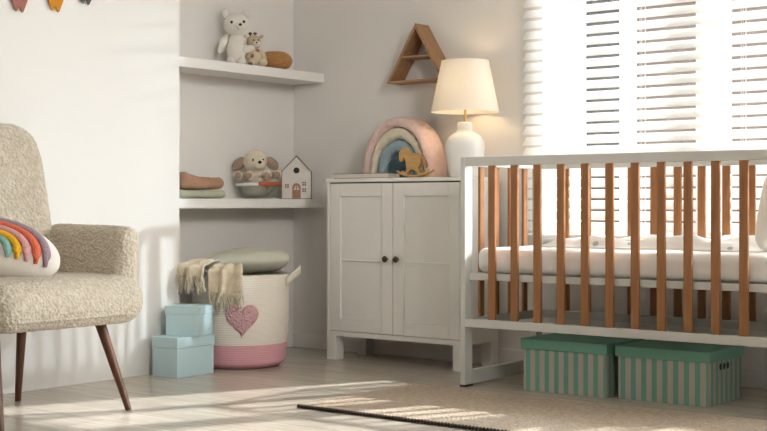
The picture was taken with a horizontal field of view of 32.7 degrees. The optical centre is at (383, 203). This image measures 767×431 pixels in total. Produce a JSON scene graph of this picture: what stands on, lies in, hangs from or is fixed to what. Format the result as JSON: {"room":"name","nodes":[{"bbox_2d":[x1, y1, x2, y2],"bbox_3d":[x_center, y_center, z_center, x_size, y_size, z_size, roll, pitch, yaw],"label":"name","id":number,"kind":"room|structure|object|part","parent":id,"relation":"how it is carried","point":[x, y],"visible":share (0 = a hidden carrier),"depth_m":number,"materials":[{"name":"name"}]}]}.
{"room":"children's room","nodes":[
{"label":"children's room","id":0,"kind":"room"},
{"bbox_2d":[0,0,292,393],"bbox_3d":[-2.892,-0.500,3.684,0.400,2.700,8.000,0,0,38],"label":"wall","id":1,"kind":"structure","parent":0,"point":[101,93],"depth_m":5.71,"materials":[{"name":"white paint"}]},
{"bbox_2d":[12,0,90,12],"bbox_3d":[-1.360,-0.899,5.304,0.004,0.275,1.440,0,0,38],"label":"bunting","id":2,"kind":"object","parent":1,"relation":"hanging from","point":[16,3],"visible":1,"depth_m":5.31,"materials":[{"name":"multicoloured fabric"}]},
{"bbox_2d":[179,56,323,84],"bbox_3d":[-0.711,-0.649,6.391,0.215,0.046,1.047,0,0,38],"label":"floating shelf","id":3,"kind":"object","parent":1,"relation":"attached to","point":[188,65],"visible":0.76,"depth_m":6.34,"materials":[{"name":"white paint"}]},
{"bbox_2d":[217,9,254,63],"bbox_3d":[-0.715,-0.810,6.348,0.164,0.280,0.111,0,0,28],"label":"teddy bear","id":4,"kind":"object","parent":3,"relation":"on","point":[235,24],"visible":0.9,"depth_m":6.33,"materials":[{"name":"white plush fabric"}]},
{"bbox_3d":[-0.780,-0.777,6.345,0.055,0.094,0.043,0,0,-3],"label":"arm","id":5,"kind":"part","parent":4,"relation":"part of","materials":[{"name":"beige fabric"}]},
{"bbox_3d":[-0.661,-0.752,6.345,0.074,0.039,0.036,0,0,-3],"label":"arm","id":6,"kind":"part","parent":4,"relation":"part of","materials":[{"name":"beige"}]},
{"bbox_2d":[243,32,266,65],"bbox_3d":[-0.624,-0.757,6.399,0.102,0.172,0.089,0,0,-28],"label":"giraffe","id":7,"kind":"object","parent":3,"relation":"on","point":[257,57],"visible":0.89,"depth_m":6.39,"materials":[{"name":"beige fabric"}]},
{"bbox_2d":[265,51,292,68],"bbox_3d":[-0.544,-0.719,6.585,0.173,0.093,0.173,0,0,38],"label":"woven bowl","id":8,"kind":"object","parent":3,"relation":"on","point":[275,59],"visible":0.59,"depth_m":6.52,"materials":[{"name":"wicker"}]},
{"bbox_2d":[179,199,323,207],"bbox_3d":[-0.711,-0.003,6.391,0.215,0.045,1.047,0,0,38],"label":"floating shelf","id":9,"kind":"object","parent":1,"relation":"attached to","point":[183,203],"visible":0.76,"depth_m":6.31,"materials":[{"name":"white paint"}]},
{"bbox_2d":[179,190,225,198],"bbox_3d":[-0.897,-0.046,6.123,0.164,0.041,0.305,0,0,38],"label":"folded blanket","id":10,"kind":"object","parent":9,"relation":"on","point":[183,194],"visible":0.7,"depth_m":6.08,"materials":[{"name":"fabric"}]},
{"bbox_2d":[179,172,223,189],"bbox_3d":[-0.889,-0.107,6.136,0.158,0.082,0.271,0,0,38],"label":"folded blanket","id":11,"kind":"object","parent":10,"relation":"on","point":[187,181],"visible":0.75,"depth_m":6.06,"materials":[{"name":"fabric"}]},
{"bbox_2d":[232,150,281,196],"bbox_3d":[-0.625,-0.150,6.454,0.245,0.235,0.167,0,0,-3],"label":"puppy","id":12,"kind":"object","parent":9,"relation":"on","point":[255,162],"visible":0.99,"depth_m":6.43},
{"bbox_2d":[236,182,281,185],"bbox_3d":[-0.619,-0.067,6.476,0.227,0.083,0.188,0,0,-3],"label":"book","id":13,"kind":"object","parent":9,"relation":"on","point":[259,183],"visible":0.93,"depth_m":6.40,"materials":[{"name":"paper"}]},
{"bbox_2d":[281,155,311,198],"bbox_3d":[-0.446,-0.137,6.699,0.157,0.223,0.074,0,0,-3],"label":"house","id":14,"kind":"object","parent":9,"relation":"on","point":[296,179],"visible":0.98,"depth_m":6.67,"materials":[{"name":"white wood"}]},
{"bbox_3d":[-0.444,-0.068,6.666,0.043,0.077,0.004,0,0,-3],"label":"door","id":15,"kind":"part","parent":14,"relation":"part of","materials":[{"name":"brown wood"}]},
{"bbox_2d":[286,332,292,347],"bbox_3d":[-0.795,0.710,6.448,0.014,0.080,1.033,0,0,38],"label":"baseboard","id":16,"kind":"structure","parent":1,"relation":"attached to","point":[290,334],"depth_m":6.83,"materials":[{"name":"white paint"}]},
{"bbox_2d":[3,347,766,430],"bbox_3d":[-0.381,0.800,1.741,6.450,0.100,8.020,0,0,38],"label":"floor","id":17,"kind":"structure","parent":0,"point":[260,399],"depth_m":5.04,"materials":[{"name":"beige wood"}]},
{"bbox_2d":[0,123,142,430],"bbox_3d":[-1.337,0.221,4.722,0.743,1.066,0.756,0,0,38],"label":"armchair","id":18,"kind":"object","parent":17,"relation":"on","point":[94,283],"visible":0.96,"depth_m":4.79,"materials":[{"name":"beige fabric"}]},
{"bbox_3d":[-1.301,0.576,4.375,0.042,0.356,0.155,0,0,-24],"label":"leg","id":19,"kind":"part","parent":18,"relation":"part of","materials":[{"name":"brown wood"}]},
{"bbox_3d":[-1.376,0.577,4.949,0.041,0.350,0.084,0,0,-39],"label":"leg","id":20,"kind":"part","parent":18,"relation":"part of","materials":[{"name":"brown wood"}]},
{"bbox_3d":[-1.524,0.040,4.869,0.268,0.705,0.633,0,0,38],"label":"backrest","id":21,"kind":"part","parent":18,"relation":"part of","materials":[{"name":"beige fabric"}]},
{"bbox_2d":[0,218,59,276],"bbox_3d":[-1.371,0.161,4.628,0.444,0.231,0.195,0,0,-6],"label":"cushion","id":22,"kind":"object","parent":18,"relation":"on","point":[24,252],"visible":0.89,"depth_m":4.58,"materials":[{"name":"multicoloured fabric"}]},
{"bbox_3d":[-1.299,0.344,4.692,0.645,0.181,0.663,0,0,38],"label":"seat","id":23,"kind":"part","parent":18,"relation":"part of","materials":[{"name":"beige fabric"}]},
{"bbox_3d":[-1.119,0.234,4.952,0.494,0.317,0.126,0,0,38],"label":"armrest","id":24,"kind":"part","parent":18,"relation":"part of","materials":[{"name":"beige fabric"}]},
{"bbox_3d":[-0.993,0.576,4.764,0.155,0.356,0.042,0,0,19],"label":"leg","id":25,"kind":"part","parent":18,"relation":"part of","materials":[{"name":"brown wood"}]},
{"bbox_2d":[152,334,213,377],"bbox_3d":[-0.882,0.664,5.752,0.158,0.172,0.232,0,0,36],"label":"lidded box","id":26,"kind":"object","parent":17,"relation":"on","point":[173,356],"visible":0.89,"depth_m":5.68,"materials":[{"name":"teal cardboard"}]},
{"bbox_3d":[-0.882,0.601,5.752,0.158,0.046,0.232,0,0,36],"label":"lid","id":27,"kind":"part","parent":26,"relation":"part of","materials":[{"name":"teal cardboard"}]},
{"bbox_2d":[165,304,213,336],"bbox_3d":[-0.859,0.512,5.778,0.165,0.130,0.150,0,0,18],"label":"lidded box","id":28,"kind":"object","parent":26,"relation":"on","point":[196,320],"visible":1,"depth_m":5.72,"materials":[{"name":"teal cardboard"}]},
{"bbox_3d":[-0.859,0.466,5.778,0.165,0.036,0.150,0,0,18],"label":"lid","id":29,"kind":"part","parent":28,"relation":"part of","materials":[{"name":"teal cardboard"}]},
{"bbox_2d":[185,266,300,368],"bbox_3d":[-0.664,0.518,6.082,0.458,0.462,0.446,0,0,38],"label":"rope basket","id":30,"kind":"object","parent":17,"relation":"on","point":[254,336],"visible":0.66,"depth_m":5.89,"materials":[{"name":"beige fabric"}]},
{"bbox_2d":[176,258,243,311],"bbox_3d":[-0.790,0.366,5.885,0.309,0.236,0.268,0,0,-10],"label":"throw blanket","id":31,"kind":"object","parent":30,"relation":"on","point":[226,280],"visible":0.97,"depth_m":5.82,"materials":[{"name":"beige woven wool"}]},
{"bbox_2d":[205,247,289,273],"bbox_3d":[-0.637,0.265,6.096,0.405,0.124,0.351,0,0,-3],"label":"pillow","id":32,"kind":"object","parent":30,"relation":"on","point":[254,260],"visible":0.77,"depth_m":5.95,"materials":[{"name":"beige fabric"}]},
{"bbox_3d":[-0.419,0.333,6.091,0.067,0.091,0.161,0,0,-2],"label":"handle","id":33,"kind":"part","parent":30,"relation":"part of","materials":[{"name":"beige fabric"}]},
{"bbox_2d":[326,177,498,371],"bbox_3d":[0.122,0.314,6.180,0.806,0.872,0.316,0,0,38],"label":"base cabinet","id":34,"kind":"object","parent":17,"relation":"on","point":[394,244],"visible":0.91,"depth_m":6.05,"materials":[{"name":"white paint"}]},
{"bbox_3d":[-0.234,0.692,6.327,0.058,0.116,0.058,0,0,38],"label":"leg","id":35,"kind":"part","parent":34,"relation":"part of","materials":[{"name":"white paint"}]},
{"bbox_3d":[-0.102,0.256,6.202,0.378,0.708,0.018,0,0,38],"label":"door","id":36,"kind":"part","parent":34,"relation":"part of","materials":[{"name":"white paint"}]},
{"bbox_3d":[-0.091,0.692,6.510,0.058,0.116,0.058,0,0,38],"label":"leg","id":37,"kind":"part","parent":34,"relation":"part of","materials":[{"name":"white paint"}]},
{"bbox_2d":[334,173,400,178],"bbox_3d":[-0.080,-0.134,6.250,0.335,0.024,0.095,0,0,38],"label":"book","id":38,"kind":"object","parent":34,"relation":"on","point":[351,175],"visible":0.77,"depth_m":6.19,"materials":[{"name":"beige paper"}]},
{"bbox_3d":[0.009,0.257,6.086,0.031,0.031,0.028,0,0,38],"label":"knob","id":39,"kind":"part","parent":34,"relation":"part of","materials":[{"name":"brown metal"}]},
{"bbox_3d":[0.059,0.257,6.047,0.031,0.031,0.028,0,0,38],"label":"knob","id":40,"kind":"part","parent":34,"relation":"part of","materials":[{"name":"brown metal"}]},
{"bbox_2d":[363,116,446,177],"bbox_3d":[0.103,-0.271,6.269,0.410,0.296,0.164,0,0,38],"label":"rainbow","id":41,"kind":"object","parent":34,"relation":"on","point":[394,134],"visible":0.73,"depth_m":6.21,"materials":[{"name":"multicoloured fabric"}]},
{"bbox_2d":[397,147,434,176],"bbox_3d":[0.149,-0.194,6.075,0.176,0.141,0.055,0,0,30],"label":"rocking horse","id":42,"kind":"object","parent":34,"relation":"on","point":[413,160],"visible":0.95,"depth_m":6.07},
{"bbox_3d":[0.199,0.256,5.968,0.378,0.708,0.018,0,0,38],"label":"door","id":43,"kind":"part","parent":34,"relation":"part of","materials":[{"name":"white paint"}]},
{"bbox_3d":[0.352,0.692,5.871,0.058,0.116,0.058,0,0,38],"label":"leg","id":44,"kind":"part","parent":34,"relation":"part of","materials":[{"name":"white paint"}]},
{"bbox_2d":[431,58,498,176],"bbox_3d":[0.375,-0.390,6.000,0.316,0.536,0.316,0,0,38],"label":"table lamp","id":45,"kind":"object","parent":34,"relation":"on","point":[464,86],"visible":0.97,"depth_m":5.91,"materials":[{"name":"white ceramic"}]},
{"bbox_3d":[0.375,-0.540,6.000,0.316,0.236,0.316,0,0,38],"label":"lamp shade","id":46,"kind":"part","parent":45,"relation":"part of","materials":[{"name":"fabric"}]},
{"bbox_3d":[0.494,0.692,6.054,0.058,0.116,0.058,0,0,38],"label":"leg","id":47,"kind":"part","parent":34,"relation":"part of","materials":[{"name":"white paint"}]},
{"bbox_2d":[297,384,766,430],"bbox_3d":[0.809,0.743,4.387,2.313,0.015,0.734,0,0,38],"label":"rug","id":48,"kind":"object","parent":17,"relation":"on","point":[480,410],"visible":1,"depth_m":4.62,"materials":[{"name":"beige carpet"}]},
{"bbox_2d":[521,333,644,397],"bbox_3d":[0.805,0.645,5.279,0.390,0.209,0.323,0,0,38],"label":"storage box","id":49,"kind":"object","parent":17,"relation":"on","point":[572,364],"visible":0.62,"depth_m":5.15,"materials":[{"name":"striped mint cardboard"}]},
{"bbox_3d":[0.805,0.562,5.279,0.390,0.042,0.323,0,0,38],"label":"lid","id":50,"kind":"part","parent":49,"relation":"part of","materials":[{"name":"green cardboard"}]},
{"bbox_2d":[460,149,766,386],"bbox_3d":[1.037,0.279,5.190,1.354,0.942,0.620,0,0,38],"label":"crib","id":51,"kind":"object","parent":17,"relation":"on","point":[747,160],"visible":0.97,"depth_m":5.08,"materials":[{"name":"grey paint"}]},
{"bbox_3d":[0.513,0.275,5.598,0.023,0.934,0.615,0,0,38],"label":"frame","id":52,"kind":"part","parent":51,"relation":"part of","materials":[{"name":"grey paint"}]},
{"bbox_3d":[0.856,-0.174,4.957,1.304,0.038,0.024,0,0,38],"label":"rail","id":53,"kind":"part","parent":51,"relation":"part of","materials":[{"name":"grey paint"}]},
{"bbox_3d":[0.856,0.486,4.957,1.304,0.034,0.024,0,0,38],"label":"rail","id":54,"kind":"part","parent":51,"relation":"part of","materials":[{"name":"grey paint"}]},
{"bbox_3d":[1.037,0.298,5.190,1.300,0.028,0.559,0,0,38],"label":"mattress","id":55,"kind":"part","parent":51,"relation":"part of","materials":[{"name":"white fabric"}]},
{"bbox_2d":[479,245,766,283],"bbox_3d":[1.037,0.230,5.190,1.260,0.106,0.535,0,0,38],"label":"mattress","id":56,"kind":"object","parent":51,"relation":"on","point":[622,257],"visible":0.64,"depth_m":4.95,"materials":[{"name":"white fabric"}]},
{"bbox_2d":[542,235,766,251],"bbox_3d":[1.103,0.149,5.269,0.988,0.063,0.300,0,0,38],"label":"blanket","id":57,"kind":"object","parent":56,"relation":"on","point":[729,243],"visible":0.6,"depth_m":5.11,"materials":[{"name":"white fabric"}]},
{"bbox_2d":[755,176,766,250],"bbox_3d":[1.503,0.025,4.862,0.126,0.302,0.403,0,0,38],"label":"pillow","id":58,"kind":"object","parent":56,"relation":"on","point":[761,223],"visible":1,"depth_m":4.72,"materials":[{"name":"white fabric"}]},
{"bbox_3d":[1.218,-0.174,5.423,1.304,0.038,0.024,0,0,38],"label":"rail","id":59,"kind":"part","parent":51,"relation":"part of","materials":[{"name":"grey paint"}]},
{"bbox_3d":[1.218,0.486,5.423,1.304,0.034,0.024,0,0,38],"label":"rail","id":60,"kind":"part","parent":51,"relation":"part of","materials":[{"name":"grey paint"}]},
{"bbox_2d":[615,340,743,406],"bbox_3d":[1.145,0.647,5.044,0.388,0.205,0.323,0,0,38],"label":"storage box","id":61,"kind":"object","parent":17,"relation":"on","point":[671,372],"visible":0.95,"depth_m":4.93,"materials":[{"name":"striped mint cardboard"}]},
{"bbox_3d":[1.145,0.566,5.044,0.388,0.042,0.323,0,0,38],"label":"lid","id":62,"kind":"part","parent":61,"relation":"part of","materials":[{"name":"green cardboard"}]},
{"bbox_2d":[293,0,766,368],"bbox_3d":[2.115,-0.500,5.070,6.600,2.700,0.340,0,0,38],"label":"wall","id":63,"kind":"structure","parent":0,"point":[357,45],"depth_m":6.46,"materials":[{"name":"white paint"}]},
{"bbox_2d":[387,23,445,84],"bbox_3d":[0.184,-0.725,6.288,0.344,0.280,0.110,0,0,38],"label":"shelf","id":64,"kind":"object","parent":63,"relation":"attached to","point":[420,33],"visible":0.82,"depth_m":6.29,"materials":[{"name":"brown wood"}]},
{"bbox_3d":[0.185,-0.707,6.289,0.164,0.010,0.106,0,0,38],"label":"shelf","id":65,"kind":"part","parent":64,"relation":"part of","materials":[{"name":"brown wood"}]},
{"bbox_2d":[293,331,766,388],"bbox_3d":[2.066,0.710,4.884,6.450,0.080,0.014,0,0,38],"label":"baseboard","id":66,"kind":"structure","parent":63,"relation":"attached to","point":[750,377],"depth_m":6.34,"materials":[{"name":"white paint"}]},
{"bbox_2d":[550,0,738,234],"bbox_3d":[1.308,-0.710,5.603,1.330,1.680,0.070,0,0,38],"label":"window","id":67,"kind":"structure","parent":63,"relation":"in","point":[703,1],"depth_m":5.54,"materials":[{"name":"white"}]},
{"bbox_2d":[523,0,766,238],"bbox_3d":[1.991,-0.745,4.894,3.420,1.790,0.060,0,0,38],"label":"blind","id":68,"kind":"object","parent":67,"relation":"attached to","point":[554,140],"visible":0.67,"depth_m":5.58,"materials":[{"name":"white"}]},
{"bbox_3d":[0.779,-0.725,5.838,0.010,1.730,0.050,0,0,38],"label":"ladder cord","id":69,"kind":"part","parent":68,"relation":"part of","materials":[{"name":"white fabric"}]},
{"bbox_3d":[1.991,0.142,4.894,3.420,0.016,0.052,0,0,38],"label":"rail","id":70,"kind":"part","parent":68,"relation":"part of","materials":[{"name":"white"}]},
{"label":"outside","id":71,"kind":"structure","parent":0,"visible":0},
{"bbox_3d":[6.442,1.100,10.465,18.000,0.100,13.830,0,0,38],"label":"terrace","id":72,"kind":"object","parent":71,"visible":0},
{"bbox_2d":[586,0,618,221],"bbox_3d":[1.282,-0.700,7.480,0.223,3.500,0.120,0,0,38],"label":"metal post","id":73,"kind":"object","parent":72,"relation":"on","point":[595,1],"visible":0.02,"depth_m":7.44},
{"bbox_2d":[636,0,766,223],"bbox_3d":[3.160,-0.850,9.301,3.150,3.800,0.500,0,0,38],"label":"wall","id":74,"kind":"structure","parent":72,"relation":"on","point":[693,2],"depth_m":9.82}
]}

